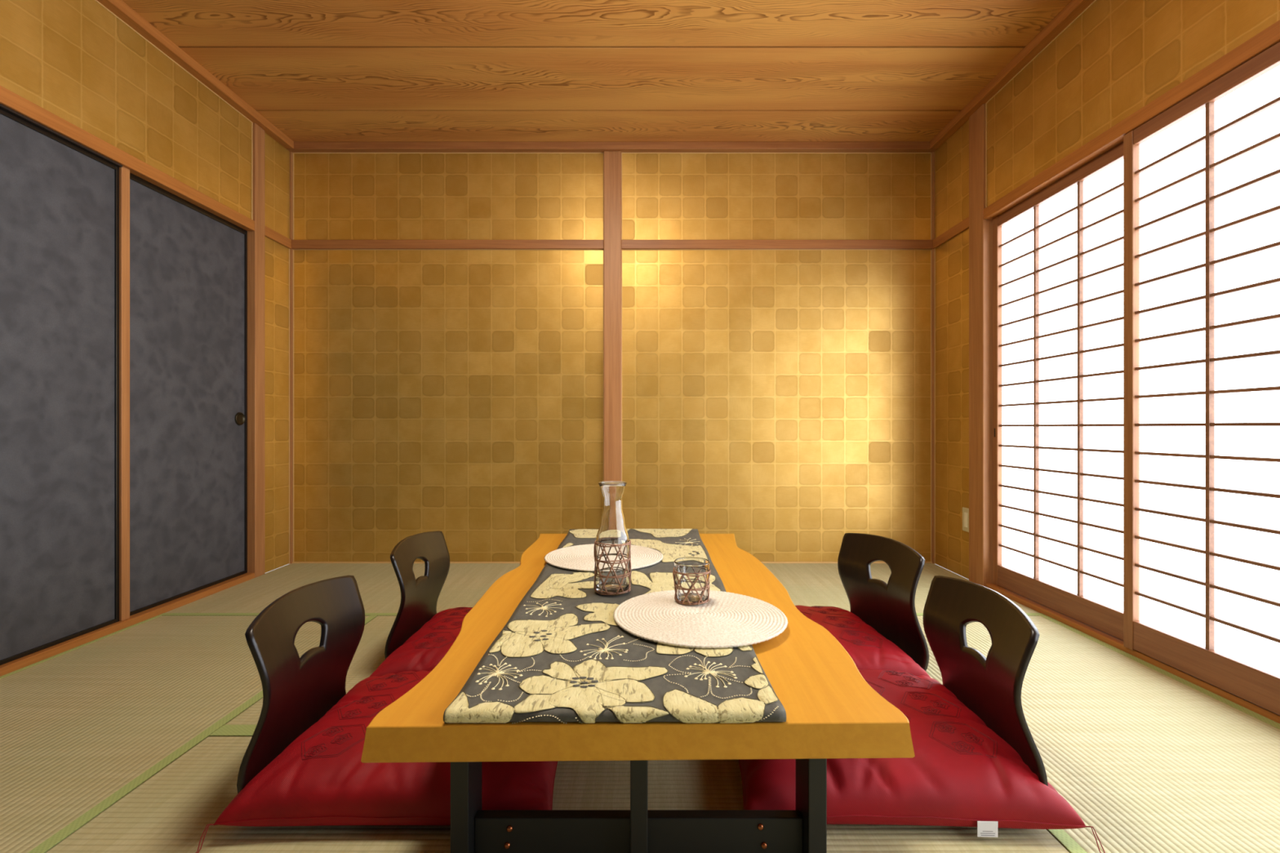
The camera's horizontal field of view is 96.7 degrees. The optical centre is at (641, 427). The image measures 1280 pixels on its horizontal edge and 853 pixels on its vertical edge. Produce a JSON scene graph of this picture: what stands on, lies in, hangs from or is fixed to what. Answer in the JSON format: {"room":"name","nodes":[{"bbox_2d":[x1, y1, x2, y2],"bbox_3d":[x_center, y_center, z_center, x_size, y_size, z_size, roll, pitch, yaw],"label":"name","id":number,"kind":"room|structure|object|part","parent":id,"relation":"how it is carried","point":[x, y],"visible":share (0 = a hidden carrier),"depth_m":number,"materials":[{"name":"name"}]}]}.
{"room":"traditional dwelling","nodes":[
{"label":"traditional dwelling","id":0,"kind":"room"},
{"bbox_2d":[0,0,289,573],"bbox_3d":[-2.005,-0.416,1.370,0.160,2.320,3.540,0,0,0],"label":"wall","id":1,"kind":"structure","parent":0,"point":[75,60],"depth_m":2.31,"materials":[{"name":"gold metal"}]},
{"bbox_2d":[0,107,119,665],"bbox_3d":[-1.944,-0.127,1.544,0.018,1.689,1.127,0,0,0],"label":"door","id":2,"kind":"structure","parent":1,"relation":"in","point":[60,199],"depth_m":1.89,"materials":[{"name":"grey paper"}]},
{"bbox_3d":[-1.944,-0.960,1.544,0.018,0.022,1.101,0,0,0],"label":"frame","id":3,"kind":"part","parent":2,"relation":"part of","materials":[{"name":"black paint"}]},
{"bbox_3d":[-1.944,0.712,1.544,0.018,0.013,1.101,0,0,0],"label":"frame","id":4,"kind":"part","parent":2,"relation":"part of","materials":[{"name":"black paint"}]},
{"bbox_3d":[-1.944,-0.127,2.100,0.018,1.689,0.013,0,0,0],"label":"frame","id":5,"kind":"part","parent":2,"relation":"part of","materials":[{"name":"black paint"}]},
{"bbox_2d":[0,103,122,167],"bbox_3d":[-1.928,-0.968,0.854,0.010,0.008,2.507,0,0,0],"label":"trim","id":6,"kind":"structure","parent":1,"relation":"attached to","point":[2,106],"depth_m":1.88,"materials":[{"name":"brown wood"}]},
{"bbox_2d":[119,165,129,621],"bbox_3d":[-1.961,-0.127,2.124,0.068,1.689,0.035,0,0,0],"label":"trim","id":7,"kind":"structure","parent":1,"relation":"attached to","point":[124,173],"depth_m":2.12,"materials":[{"name":"brown wood"}]},
{"bbox_3d":[-1.935,-1.284,1.205,0.020,0.525,3.210,0,0,0],"label":"wallpaper panel","id":8,"kind":"part","parent":1,"relation":"part of","materials":[{"name":"gold metal"}]},
{"bbox_2d":[0,85,254,231],"bbox_3d":[-1.956,-0.996,1.206,0.087,0.050,3.212,0,0,0],"label":"trim","id":9,"kind":"structure","parent":1,"relation":"attached to","point":[9,99],"depth_m":2.10,"materials":[{"name":"brown wood"}]},
{"bbox_2d":[0,573,254,676],"bbox_3d":[-1.956,0.731,1.206,0.087,0.026,3.212,0,0,0],"label":"trim","id":10,"kind":"structure","parent":1,"relation":"attached to","point":[24,661],"depth_m":2.09,"materials":[{"name":"brown wood"}]},
{"bbox_2d":[129,173,247,615],"bbox_3d":[-1.957,-0.127,2.477,0.020,1.689,0.668,0,0,0],"label":"door","id":11,"kind":"structure","parent":1,"relation":"in","point":[188,263],"depth_m":2.42,"materials":[{"name":"grey paper"}]},
{"bbox_3d":[-1.958,-0.960,2.477,0.018,0.022,0.642,0,0,0],"label":"frame","id":12,"kind":"part","parent":11,"relation":"part of","materials":[{"name":"black paint"}]},
{"bbox_3d":[-1.958,0.712,2.477,0.018,0.013,0.642,0,0,0],"label":"frame","id":13,"kind":"part","parent":11,"relation":"part of","materials":[{"name":"black paint"}]},
{"bbox_3d":[-1.952,-0.042,2.762,0.009,0.064,0.064,0,0,0],"label":"handle","id":14,"kind":"part","parent":11,"relation":"part of","materials":[{"name":"brown metal"}]},
{"bbox_3d":[-1.958,-0.127,2.804,0.018,1.689,0.013,0,0,0],"label":"frame","id":15,"kind":"part","parent":11,"relation":"part of","materials":[{"name":"black paint"}]},
{"bbox_2d":[94,0,293,148],"bbox_3d":[-1.903,-1.526,1.337,0.045,0.040,3.475,0,0,0],"label":"trim","id":16,"kind":"structure","parent":1,"relation":"attached to","point":[122,10],"depth_m":2.38,"materials":[{"name":"brown wood"}]},
{"bbox_2d":[251,122,253,219],"bbox_3d":[-1.923,-1.264,2.807,0.004,0.484,0.005,0,0,0],"label":"trim","id":17,"kind":"structure","parent":1,"relation":"attached to","point":[251,122],"depth_m":2.81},
{"bbox_2d":[247,123,264,577],"bbox_3d":[-1.956,-0.381,2.849,0.089,2.250,0.074,0,0,0],"label":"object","id":18,"kind":"structure","parent":1,"relation":"attached to","point":[255,239],"depth_m":2.82,"materials":[{"name":"brown wood"}]},
{"bbox_3d":[-1.935,-0.116,3.002,0.020,1.720,0.235,0,0,0],"label":"wallpaper panel","id":19,"kind":"part","parent":1,"relation":"part of","materials":[{"name":"gold metal"}]},
{"bbox_3d":[-1.935,-1.286,3.002,0.020,0.521,0.235,0,0,0],"label":"wallpaper panel","id":20,"kind":"part","parent":1,"relation":"part of","materials":[{"name":"gold metal"}]},
{"bbox_2d":[264,225,291,248],"bbox_3d":[-1.919,-1.000,2.997,0.012,0.049,0.222,0,0,0],"label":"trim","id":21,"kind":"structure","parent":1,"relation":"attached to","point":[270,233],"depth_m":2.99,"materials":[{"name":"brown wood"}]},
{"bbox_2d":[288,248,289,564],"bbox_3d":[-1.923,-0.116,3.104,0.004,1.720,0.004,0,0,0],"label":"trim","id":22,"kind":"structure","parent":1,"relation":"attached to","point":[289,248],"depth_m":3.10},
{"bbox_2d":[121,0,1071,142],"bbox_3d":[-0.163,-1.586,1.360,3.725,0.080,3.620,0,0,0],"label":"ceiling","id":23,"kind":"structure","parent":0,"point":[316,70],"depth_m":2.42,"materials":[{"name":"brown wood"}]},
{"bbox_2d":[277,153,930,561],"bbox_3d":[-0.163,-0.416,3.170,3.725,2.320,0.100,0,0,0],"label":"wall","id":24,"kind":"structure","parent":0,"point":[777,401],"depth_m":3.12,"materials":[{"name":"gold metal"}]},
{"bbox_2d":[289,151,293,563],"bbox_3d":[-1.919,-0.381,3.114,0.012,2.250,0.012,0,0,0],"label":"trim","id":25,"kind":"structure","parent":24,"relation":"attached to","point":[291,153],"depth_m":3.11,"materials":[{"name":"brown wood"}]},
{"bbox_2d":[293,248,293,561],"bbox_3d":[-1.910,-0.116,3.118,0.004,1.720,0.004,0,0,0],"label":"trim","id":26,"kind":"structure","parent":24,"relation":"attached to","point":[293,249],"depth_m":3.12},
{"bbox_2d":[293,152,293,239],"bbox_3d":[-1.910,-1.266,3.118,0.004,0.481,0.004,0,0,0],"label":"trim","id":27,"kind":"structure","parent":24,"relation":"attached to","point":[293,153],"depth_m":3.12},
{"bbox_2d":[291,240,604,248],"bbox_3d":[-1.061,-1.000,3.112,1.704,0.049,0.016,0,0,0],"label":"trim","id":28,"kind":"structure","parent":24,"relation":"attached to","point":[295,244],"depth_m":3.10,"materials":[{"name":"brown wood"}]},
{"bbox_2d":[293,152,603,153],"bbox_3d":[-1.060,-1.504,3.118,1.696,0.004,0.004,0,0,0],"label":"trim","id":29,"kind":"structure","parent":24,"relation":"attached to","point":[294,153],"depth_m":3.12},
{"bbox_2d":[293,248,603,249],"bbox_3d":[-1.060,-0.974,3.118,1.696,0.004,0.004,0,0,0],"label":"trim","id":30,"kind":"structure","parent":24,"relation":"attached to","point":[294,249],"depth_m":3.12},
{"bbox_3d":[-1.067,-1.286,3.130,1.716,0.521,0.020,0,0,0],"label":"wallpaper panel","id":31,"kind":"part","parent":24,"relation":"part of","materials":[{"name":"gold metal"}]},
{"bbox_3d":[-1.067,-0.116,3.130,1.716,1.720,0.020,0,0,0],"label":"wallpaper panel","id":32,"kind":"part","parent":24,"relation":"part of","materials":[{"name":"gold metal"}]},
{"bbox_2d":[603,248,604,481],"bbox_3d":[-0.210,-0.116,3.118,0.004,1.720,0.004,0,0,0],"label":"trim","id":33,"kind":"structure","parent":24,"relation":"attached to","point":[603,249],"depth_m":3.12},
{"bbox_2d":[603,152,604,239],"bbox_3d":[-0.210,-1.266,3.118,0.004,0.481,0.004,0,0,0],"label":"trim","id":34,"kind":"structure","parent":24,"relation":"attached to","point":[603,153],"depth_m":3.12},
{"bbox_2d":[286,142,937,152],"bbox_3d":[-0.163,-1.526,3.098,3.525,0.040,0.045,0,0,0],"label":"trim","id":35,"kind":"structure","parent":24,"relation":"attached to","point":[299,147],"depth_m":3.08,"materials":[{"name":"brown wood"}]},
{"bbox_2d":[292,561,932,563],"bbox_3d":[-0.163,0.740,3.116,3.525,0.008,0.007,0,0,0],"label":"trim","id":36,"kind":"structure","parent":24,"relation":"attached to","point":[292,562],"depth_m":3.11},
{"bbox_2d":[604,151,621,481],"bbox_3d":[-0.160,-0.381,3.116,0.096,2.250,0.037,0,0,0],"label":"trim","id":37,"kind":"structure","parent":24,"relation":"attached to","point":[612,159],"depth_m":3.10,"materials":[{"name":"brown wood"}]},
{"bbox_2d":[621,248,622,481],"bbox_3d":[-0.110,-0.116,3.118,0.004,1.720,0.004,0,0,0],"label":"trim","id":38,"kind":"structure","parent":24,"relation":"attached to","point":[621,249],"depth_m":3.12,"materials":[{"name":"brown wood"}]},
{"bbox_2d":[621,152,622,239],"bbox_3d":[-0.110,-1.266,3.118,0.004,0.481,0.004,0,0,0],"label":"trim","id":39,"kind":"structure","parent":24,"relation":"attached to","point":[621,153],"depth_m":3.12,"materials":[{"name":"brown wood"}]},
{"bbox_2d":[622,152,930,153],"bbox_3d":[0.738,-1.504,3.118,1.691,0.004,0.004,0,0,0],"label":"trim","id":40,"kind":"structure","parent":24,"relation":"attached to","point":[622,153],"depth_m":3.12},
{"bbox_2d":[622,248,930,249],"bbox_3d":[0.738,-0.974,3.118,1.691,0.004,0.004,0,0,0],"label":"trim","id":41,"kind":"structure","parent":24,"relation":"attached to","point":[622,249],"depth_m":3.12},
{"bbox_3d":[0.744,-1.286,3.130,1.712,0.521,0.020,0,0,0],"label":"wallpaper panel","id":42,"kind":"part","parent":24,"relation":"part of","materials":[{"name":"gold metal"}]},
{"bbox_3d":[0.744,-0.116,3.130,1.712,1.720,0.020,0,0,0],"label":"wallpaper panel","id":43,"kind":"part","parent":24,"relation":"part of","materials":[{"name":"gold metal"}]},
{"bbox_2d":[621,240,933,248],"bbox_3d":[0.738,-1.000,3.112,1.700,0.049,0.016,0,0,0],"label":"trim","id":44,"kind":"structure","parent":24,"relation":"attached to","point":[625,244],"depth_m":3.10,"materials":[{"name":"brown wood"}]},
{"bbox_2d":[930,248,931,561],"bbox_3d":[1.585,-0.116,3.118,0.004,1.720,0.004,0,0,0],"label":"trim","id":45,"kind":"structure","parent":24,"relation":"attached to","point":[931,249],"depth_m":3.12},
{"bbox_2d":[930,152,931,239],"bbox_3d":[1.585,-1.266,3.118,0.004,0.481,0.004,0,0,0],"label":"trim","id":46,"kind":"structure","parent":24,"relation":"attached to","point":[931,153],"depth_m":3.12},
{"bbox_2d":[931,151,934,563],"bbox_3d":[1.594,-0.381,3.114,0.012,2.250,0.012,0,0,0],"label":"trim","id":47,"kind":"structure","parent":24,"relation":"attached to","point":[932,153],"depth_m":3.11,"materials":[{"name":"brown wood"}]},
{"bbox_2d":[0,563,1279,852],"bbox_3d":[-0.163,0.803,1.360,3.725,0.121,3.620,0,0,0],"label":"floor","id":48,"kind":"structure","parent":0,"point":[136,738],"depth_m":1.33,"materials":[{"name":"beige wicker"}]},
{"bbox_2d":[195,670,557,852],"bbox_3d":[-0.462,0.680,1.286,0.624,0.115,0.618,0,0,0],"label":"floor cushion","id":49,"kind":"object","parent":48,"relation":"on","point":[321,778],"visible":0.52,"depth_m":1.05,"materials":[{"name":"red fabric"}]},
{"bbox_2d":[236,575,364,793],"bbox_3d":[-0.606,0.548,1.257,0.337,0.380,0.412,0,0,-2],"label":"chair","id":50,"kind":"object","parent":49,"relation":"on","point":[298,692],"visible":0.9,"depth_m":1.23,"materials":[{"name":"brown wood"}]},
{"bbox_2d":[369,607,472,676],"bbox_3d":[-0.462,0.681,1.835,0.624,0.110,0.618,0,0,0],"label":"floor cushion","id":51,"kind":"object","parent":48,"relation":"on","point":[423,651],"visible":0.28,"depth_m":1.66,"materials":[{"name":"red fabric"}]},
{"bbox_2d":[384,530,449,658],"bbox_3d":[-0.604,0.548,1.868,0.337,0.380,0.412,0,0,0],"label":"chair","id":52,"kind":"object","parent":51,"relation":"on","point":[420,596],"visible":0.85,"depth_m":1.87,"materials":[{"name":"black wood"}]},
{"bbox_2d":[360,533,915,852],"bbox_3d":[-0.009,0.590,1.578,0.835,0.309,1.503,0,0,0],"label":"table","id":53,"kind":"object","parent":48,"relation":"on","point":[832,712],"visible":0.6,"depth_m":0.93,"materials":[{"name":"brown wood"}]},
{"bbox_3d":[-0.297,0.616,0.965,0.030,0.257,0.080,0,0,0],"label":"leg","id":54,"kind":"part","parent":53,"relation":"part of","materials":[{"name":"black paint"}]},
{"bbox_2d":[443,528,786,724],"bbox_3d":[-0.034,0.425,1.581,0.524,0.020,1.504,0,0,0],"label":"table runner","id":55,"kind":"object","parent":53,"relation":"on","point":[562,655],"visible":0.88,"depth_m":1.00,"materials":[{"name":"multicoloured fabric"}]},
{"bbox_2d":[544,543,662,572],"bbox_3d":[-0.122,0.415,1.836,0.382,0.006,0.382,0,0,27],"label":"placemat","id":56,"kind":"object","parent":55,"relation":"on","point":[578,557],"visible":0.52,"depth_m":1.80,"materials":[{"name":"white wicker"}]},
{"bbox_2d":[593,480,631,595],"bbox_3d":[-0.075,0.279,1.455,0.096,0.278,0.096,0,0,-43],"label":"carafe","id":57,"kind":"object","parent":55,"relation":"on","point":[612,544],"visible":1,"depth_m":1.42,"materials":[{"name":"clear glass"}]},
{"bbox_2d":[613,590,788,648],"bbox_3d":[0.127,0.415,1.262,0.382,0.008,0.382,1,0,-17],"label":"placemat","id":58,"kind":"object","parent":55,"relation":"on","point":[728,620],"visible":0.98,"depth_m":1.22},
{"bbox_2d":[672,556,711,605],"bbox_3d":[0.118,0.365,1.353,0.090,0.095,0.090,0,0,0],"label":"tumbler","id":59,"kind":"object","parent":58,"relation":"on","point":[691,575],"visible":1,"depth_m":1.32,"materials":[{"name":"clear glass"}]},
{"bbox_3d":[-0.005,0.616,0.942,0.028,0.257,0.026,0,0,0],"label":"post","id":60,"kind":"part","parent":53,"relation":"part of","materials":[{"name":"black paint"}]},
{"bbox_3d":[0.286,0.616,0.965,0.030,0.257,0.080,0,0,0],"label":"leg","id":61,"kind":"part","parent":53,"relation":"part of","materials":[{"name":"black paint"}]},
{"bbox_2d":[795,604,937,680],"bbox_3d":[0.492,0.680,1.835,0.624,0.112,0.618,0,0,-3],"label":"floor cushion","id":62,"kind":"object","parent":48,"relation":"on","point":[868,649],"visible":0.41,"depth_m":1.69,"materials":[{"name":"red fabric"}]},
{"bbox_2d":[837,533,928,671],"bbox_3d":[0.644,0.548,1.809,0.337,0.380,0.412,0,0,-11],"label":"chair","id":63,"kind":"object","parent":62,"relation":"on","point":[889,608],"visible":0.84,"depth_m":1.81,"materials":[{"name":"brown wood"}]},
{"bbox_2d":[738,669,1105,852],"bbox_3d":[0.493,0.676,1.286,0.624,0.121,0.618,0,0,2],"label":"floor cushion","id":64,"kind":"object","parent":48,"relation":"on","point":[961,773],"visible":0.52,"depth_m":1.05,"materials":[{"name":"red fabric"}]},
{"bbox_2d":[923,575,1048,786],"bbox_3d":[0.612,0.548,1.258,0.337,0.380,0.412,0,0,3],"label":"chair","id":65,"kind":"object","parent":64,"relation":"on","point":[990,686],"visible":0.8,"depth_m":1.23,"materials":[{"name":"brown wood"}]},
{"bbox_2d":[934,0,1279,579],"bbox_3d":[1.650,-0.416,1.370,0.100,2.320,3.540,0,0,0],"label":"wall","id":66,"kind":"structure","parent":0,"point":[1117,57],"depth_m":2.25,"materials":[{"name":"gold metal"}]},
{"bbox_2d":[934,248,935,564],"bbox_3d":[1.598,-0.116,3.104,0.004,1.720,0.004,0,0,0],"label":"trim","id":67,"kind":"structure","parent":66,"relation":"attached to","point":[935,248],"depth_m":3.10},
{"bbox_2d":[933,217,968,248],"bbox_3d":[1.594,-1.000,2.935,0.012,0.049,0.346,0,0,0],"label":"trim","id":68,"kind":"structure","parent":66,"relation":"attached to","point":[962,225],"depth_m":2.92,"materials":[{"name":"brown wood"}]},
{"bbox_3d":[1.610,-1.286,2.940,0.020,0.521,0.360,0,0,0],"label":"wallpaper panel","id":69,"kind":"part","parent":66,"relation":"part of","materials":[{"name":"gold metal"}]},
{"bbox_2d":[962,506,968,532],"bbox_3d":[1.595,0.454,2.795,0.011,0.116,0.068,0,0,0],"label":"wall socket","id":70,"kind":"object","parent":66,"relation":"attached to","point":[965,510],"visible":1,"depth_m":2.80,"materials":[{"name":"beige plastic"}]},
{"bbox_2d":[968,103,992,586],"bbox_3d":[1.623,-0.381,2.704,0.074,2.250,0.117,0,0,0],"label":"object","id":71,"kind":"structure","parent":66,"relation":"attached to","point":[980,230],"depth_m":2.67,"materials":[{"name":"brown wood"}]},
{"bbox_2d":[985,102,986,207],"bbox_3d":[1.598,-1.262,2.640,0.004,0.488,0.005,0,0,0],"label":"trim","id":72,"kind":"structure","parent":66,"relation":"attached to","point":[985,103],"depth_m":2.64,"materials":[{"name":"brown wood"}]},
{"bbox_2d":[929,0,1096,148],"bbox_3d":[1.577,-1.526,1.337,0.045,0.040,3.475,0,0,0],"label":"trim","id":73,"kind":"structure","parent":66,"relation":"attached to","point":[1074,8],"depth_m":2.38,"materials":[{"name":"brown wood"}]},
{"bbox_2d":[992,142,1123,640],"bbox_3d":[1.635,-0.120,2.241,0.029,1.689,0.783,0,0,0],"label":"shoji screen","id":74,"kind":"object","parent":66,"relation":"in","point":[1058,252],"depth_m":2.22,"materials":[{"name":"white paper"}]},
{"bbox_3d":[1.637,-0.941,2.241,0.026,0.048,0.711,0,0,0],"label":"rail","id":75,"kind":"part","parent":74,"relation":"part of","materials":[{"name":"brown wood"}]},
{"bbox_3d":[1.637,0.674,2.241,0.026,0.092,0.711,0,0,0],"label":"rail","id":76,"kind":"part","parent":74,"relation":"part of","materials":[{"name":"brown wood"}]},
{"bbox_2d":[983,19,1279,219],"bbox_3d":[1.639,-0.992,1.123,0.102,0.049,3.045,0,0,0],"label":"trim","id":77,"kind":"structure","parent":66,"relation":"attached to","point":[1269,37],"depth_m":1.83,"materials":[{"name":"brown wood"}]},
{"bbox_2d":[986,583,1279,724],"bbox_3d":[1.645,0.749,1.123,0.090,0.050,3.045,0,0,0],"label":"trim","id":78,"kind":"structure","parent":66,"relation":"attached to","point":[1096,633],"depth_m":1.91,"materials":[{"name":"brown wood"}]},
{"bbox_2d":[1123,41,1279,715],"bbox_3d":[1.606,-0.120,1.490,0.028,1.689,0.784,0,0,0],"label":"shoji screen","id":79,"kind":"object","parent":66,"relation":"in","point":[1202,176],"depth_m":1.61,"materials":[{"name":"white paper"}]},
{"bbox_3d":[1.607,-0.941,1.490,0.026,0.048,0.712,0,0,0],"label":"rail","id":80,"kind":"part","parent":79,"relation":"part of","materials":[{"name":"brown wood"}]},
{"bbox_3d":[1.607,0.674,1.490,0.026,0.092,0.712,0,0,0],"label":"rail","id":81,"kind":"part","parent":79,"relation":"part of","materials":[{"name":"brown wood"}]}
]}

